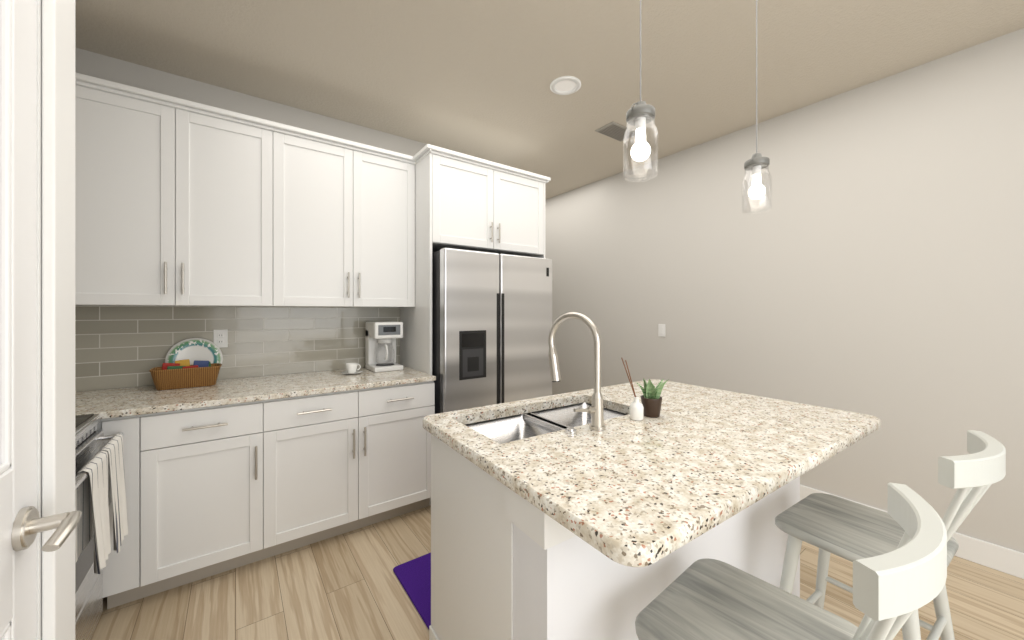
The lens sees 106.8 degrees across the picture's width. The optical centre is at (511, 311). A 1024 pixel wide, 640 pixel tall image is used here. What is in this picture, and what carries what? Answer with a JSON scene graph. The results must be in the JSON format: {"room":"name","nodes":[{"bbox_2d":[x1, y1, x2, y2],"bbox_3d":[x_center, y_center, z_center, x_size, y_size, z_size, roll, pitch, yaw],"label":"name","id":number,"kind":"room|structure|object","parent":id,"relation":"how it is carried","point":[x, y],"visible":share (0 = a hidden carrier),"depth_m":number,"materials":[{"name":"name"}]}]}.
{"room":"kitchen","nodes":[
{"label":"kitchen","id":0,"kind":"room"},
{"bbox_2d":[75,47,497,391],"bbox_3d":[-1.452,-0.040,2.789,3.370,2.780,0.100,0,0,-36],"label":"wall","id":1,"kind":"structure","parent":0,"point":[93,64],"depth_m":2.46,"materials":[{"name":"grey paint"}]},
{"bbox_2d":[75,80,286,306],"bbox_3d":[-1.914,-0.565,2.187,1.011,1.068,0.328,0,0,-36],"label":"upper cabinet","id":2,"kind":"object","parent":1,"relation":"attached to","point":[183,202],"depth_m":2.05,"materials":[{"name":"white wood"}]},
{"bbox_2d":[75,306,399,391],"bbox_3d":[-1.808,0.203,2.463,2.206,0.464,0.008,0,0,-36],"label":"tile backsplash","id":3,"kind":"structure","parent":1,"relation":"attached to","point":[122,346],"depth_m":2.45,"materials":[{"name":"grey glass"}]},
{"bbox_2d":[213,329,227,347],"bbox_3d":[-1.853,0.175,2.419,0.072,0.116,0.008,0,0,-36],"label":"outlet","id":4,"kind":"object","parent":3,"relation":"attached to","point":[220,338],"visible":0.98,"depth_m":2.42,"materials":[{"name":"white plastic"}]},
{"bbox_2d":[287,132,415,306],"bbox_3d":[-1.210,-0.565,2.698,0.962,1.068,0.328,0,0,-36],"label":"upper cabinet","id":5,"kind":"object","parent":1,"relation":"attached to","point":[351,212],"depth_m":2.57,"materials":[{"name":"white wood"}]},
{"bbox_2d":[75,0,1023,199],"bbox_3d":[0.053,-1.470,1.645,4.620,0.080,6.400,0,0,-36],"label":"ceiling","id":6,"kind":"structure","parent":0,"point":[475,78],"depth_m":2.14,"materials":[{"name":"beige paint"}]},
{"bbox_2d":[550,76,580,94],"bbox_3d":[0.339,-1.435,2.409,0.196,0.031,0.196,0,0,-36],"label":"recessed light","id":7,"kind":"object","parent":6,"relation":"in","point":[565,85],"visible":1,"depth_m":2.40,"materials":[{"name":"white plastic"}]},
{"bbox_2d":[595,122,635,141],"bbox_3d":[0.838,-1.425,3.032,0.320,0.009,0.180,0,0,-36],"label":"ceiling vent","id":8,"kind":"object","parent":6,"relation":"in","point":[614,130],"visible":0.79,"depth_m":3.01,"materials":[{"name":"grey metal"}]},
{"bbox_2d":[623,0,657,181],"bbox_3d":[0.404,-0.925,1.196,0.124,1.010,0.124,0,0,-36],"label":"pendant light","id":9,"kind":"object","parent":6,"relation":"hanging from","point":[640,114],"visible":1,"depth_m":1.18,"materials":[{"name":"clear glass"}]},
{"bbox_2d":[742,0,771,214],"bbox_3d":[0.993,-0.916,1.543,0.124,1.028,0.124,0,0,-36],"label":"pendant light","id":10,"kind":"object","parent":6,"relation":"hanging from","point":[756,163],"visible":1,"depth_m":1.53,"materials":[{"name":"clear glass"}]},
{"bbox_2d":[90,505,1023,639],"bbox_3d":[0.053,1.380,1.645,4.620,0.060,6.400,0,0,-36],"label":"floor","id":11,"kind":"structure","parent":0,"point":[346,586],"depth_m":1.78,"materials":[{"name":"brown wood"}]},
{"bbox_2d":[75,414,123,639],"bbox_3d":[-1.778,0.820,1.165,0.723,1.060,0.735,0,0,-36],"label":"range","id":12,"kind":"object","parent":11,"relation":"on","point":[90,438],"visible":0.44,"depth_m":1.46,"materials":[{"name":"silver metal"}]},
{"bbox_2d":[75,450,110,573],"bbox_3d":[-1.461,0.705,1.339,0.058,0.366,0.225,0,0,-36],"label":"hanging towel","id":13,"kind":"object","parent":12,"relation":"hanging from","point":[91,499],"visible":0.94,"depth_m":1.31,"materials":[{"name":"white fabric"}]},
{"bbox_2d":[97,434,127,552],"bbox_3d":[-1.598,0.730,1.530,0.060,0.416,0.225,0,0,-36],"label":"hanging towel","id":14,"kind":"object","parent":12,"relation":"hanging from","point":[113,446],"visible":0.73,"depth_m":1.54,"materials":[{"name":"white fabric"}]},
{"bbox_2d":[97,398,278,608],"bbox_3d":[-1.717,0.909,2.113,0.646,0.882,0.678,0,0,-36],"label":"base cabinet","id":15,"kind":"object","parent":11,"relation":"on","point":[223,475],"depth_m":1.84,"materials":[{"name":"white wood"}]},
{"bbox_2d":[75,366,434,421],"bbox_3d":[-1.602,0.451,2.180,2.206,0.030,0.686,0,0,-36],"label":"countertop","id":16,"kind":"structure","parent":15,"relation":"on","point":[130,402],"depth_m":2.06,"materials":[{"name":"beige stone"}]},
{"bbox_2d":[149,359,221,389],"bbox_3d":[-1.878,0.358,2.202,0.315,0.154,0.175,0,0,-36],"label":"basket","id":17,"kind":"object","parent":16,"relation":"on","point":[178,374],"visible":1,"depth_m":2.15,"materials":[{"name":"wicker"}]},
{"bbox_2d":[165,338,222,364],"bbox_3d":[-1.931,0.299,2.317,0.271,0.271,0.017,0,-8,-36],"label":"decorative plate","id":18,"kind":"object","parent":16,"relation":"on","point":[193,349],"visible":0.6,"depth_m":2.33,"materials":[{"name":"white ceramic"}]},
{"bbox_2d":[340,363,362,373],"bbox_3d":[-1.116,0.400,2.650,0.144,0.070,0.144,0,0,-36],"label":"cup","id":19,"kind":"object","parent":16,"relation":"on","point":[351,368],"visible":1,"depth_m":2.63,"materials":[{"name":"white ceramic"}]},
{"bbox_2d":[365,321,402,371],"bbox_3d":[-0.953,0.258,2.843,0.210,0.355,0.259,0,0,-36],"label":"coffee maker","id":20,"kind":"object","parent":16,"relation":"on","point":[380,345],"visible":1,"depth_m":2.80,"materials":[{"name":"white plastic"}]},
{"bbox_2d":[279,378,435,553],"bbox_3d":[-1.134,0.909,2.537,1.029,0.882,0.678,0,0,-36],"label":"base cabinet","id":21,"kind":"object","parent":11,"relation":"on","point":[351,460],"depth_m":2.26,"materials":[{"name":"white wood"}]},
{"bbox_2d":[393,553,430,628],"bbox_3d":[-0.140,1.344,2.030,0.840,0.012,0.500,0,0,-36],"label":"rug","id":22,"kind":"object","parent":11,"relation":"on","point":[414,577],"visible":0.29,"depth_m":1.88,"materials":[{"name":"purple fabric"}]},
{"bbox_2d":[400,144,550,504],"bbox_3d":[-0.303,0.103,3.173,1.124,2.493,0.626,0,0,-36],"label":"cabinet","id":23,"kind":"object","parent":11,"relation":"on","point":[464,201],"visible":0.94,"depth_m":2.85,"materials":[{"name":"white wood"}]},
{"bbox_2d":[432,248,551,413],"bbox_3d":[-0.267,0.457,3.107,0.970,1.763,0.720,0,0,-36],"label":"fridge","id":24,"kind":"object","parent":11,"relation":"on","point":[491,319],"visible":0.54,"depth_m":2.74,"materials":[{"name":"grey metal"}]},
{"bbox_2d":[429,436,799,639],"bbox_3d":[0.503,0.913,1.655,1.536,0.873,0.757,0,0,-34],"label":"kitchen island","id":25,"kind":"object","parent":11,"relation":"on","point":[501,570],"depth_m":1.15,"materials":[{"name":"white"}]},
{"bbox_2d":[423,380,880,579],"bbox_3d":[0.572,0.456,1.571,1.586,0.040,1.084,0,0,-34],"label":"island countertop","id":26,"kind":"structure","parent":25,"relation":"on","point":[637,494],"depth_m":1.17,"materials":[{"name":"beige stone"}]},
{"bbox_2d":[621,358,643,420],"bbox_3d":[0.493,0.312,1.542,0.059,0.246,0.079,0,0,-36],"label":"bottle","id":27,"kind":"object","parent":26,"relation":"on","point":[636,410],"visible":1,"depth_m":1.52,"materials":[{"name":"white ceramic"}]},
{"bbox_2d":[635,378,668,417],"bbox_3d":[0.594,0.351,1.570,0.120,0.168,0.146,0,0,-36],"label":"plant pot","id":28,"kind":"object","parent":26,"relation":"on","point":[651,399],"visible":1,"depth_m":1.56,"materials":[{"name":"brown ceramic"}]},
{"bbox_2d":[635,483,946,639],"bbox_3d":[0.587,0.870,0.856,0.456,0.964,0.516,0,0,-40],"label":"stool","id":29,"kind":"object","parent":11,"relation":"on","point":[707,599],"visible":1,"depth_m":0.87,"materials":[{"name":"grey paint"}]},
{"bbox_2d":[775,430,1005,639],"bbox_3d":[1.225,0.870,1.270,0.456,0.964,0.516,0,0,-33],"label":"stool","id":30,"kind":"object","parent":11,"relation":"on","point":[827,525],"visible":0.73,"depth_m":1.25,"materials":[{"name":"grey paint"}]},
{"bbox_2d":[545,28,1023,552],"bbox_3d":[1.881,-0.040,2.974,0.100,2.780,6.400,0,0,-36],"label":"wall","id":31,"kind":"structure","parent":0,"point":[871,262],"depth_m":2.46,"materials":[{"name":"grey paint"}]},
{"bbox_2d":[658,324,664,336],"bbox_3d":[1.396,0.180,3.548,0.008,0.116,0.072,0,0,-36],"label":"switch plate","id":32,"kind":"object","parent":31,"relation":"attached to","point":[661,330],"visible":1,"depth_m":3.54,"materials":[{"name":"white plastic"}]},
{"bbox_2d":[800,485,1023,578],"bbox_3d":[1.835,1.285,2.940,0.014,0.130,6.200,0,0,-36],"label":"baseboard","id":33,"kind":"structure","parent":31,"relation":"attached to","point":[994,556],"depth_m":2.01,"materials":[{"name":"white wood"}]},
{"bbox_3d":[-0.391,-0.040,-0.742,0.935,2.780,3.058,0,0,-36],"label":"wall","id":34,"kind":"structure","parent":0,"visible":0},
{"bbox_2d":[0,0,81,639],"bbox_3d":[-0.626,0.323,0.337,0.182,2.030,0.821,0,0,-36],"label":"pantry door","id":35,"kind":"structure","parent":34,"relation":"in","point":[22,524],"depth_m":0.62,"materials":[{"name":"white wood"}]},
{"bbox_2d":[37,0,74,639],"bbox_3d":[-0.657,0.275,0.332,0.136,2.150,1.030,0,0,-36],"label":"door frame","id":36,"kind":"structure","parent":34,"relation":"attached to","point":[55,291],"depth_m":0.70,"materials":[{"name":"white wood"}]}
]}

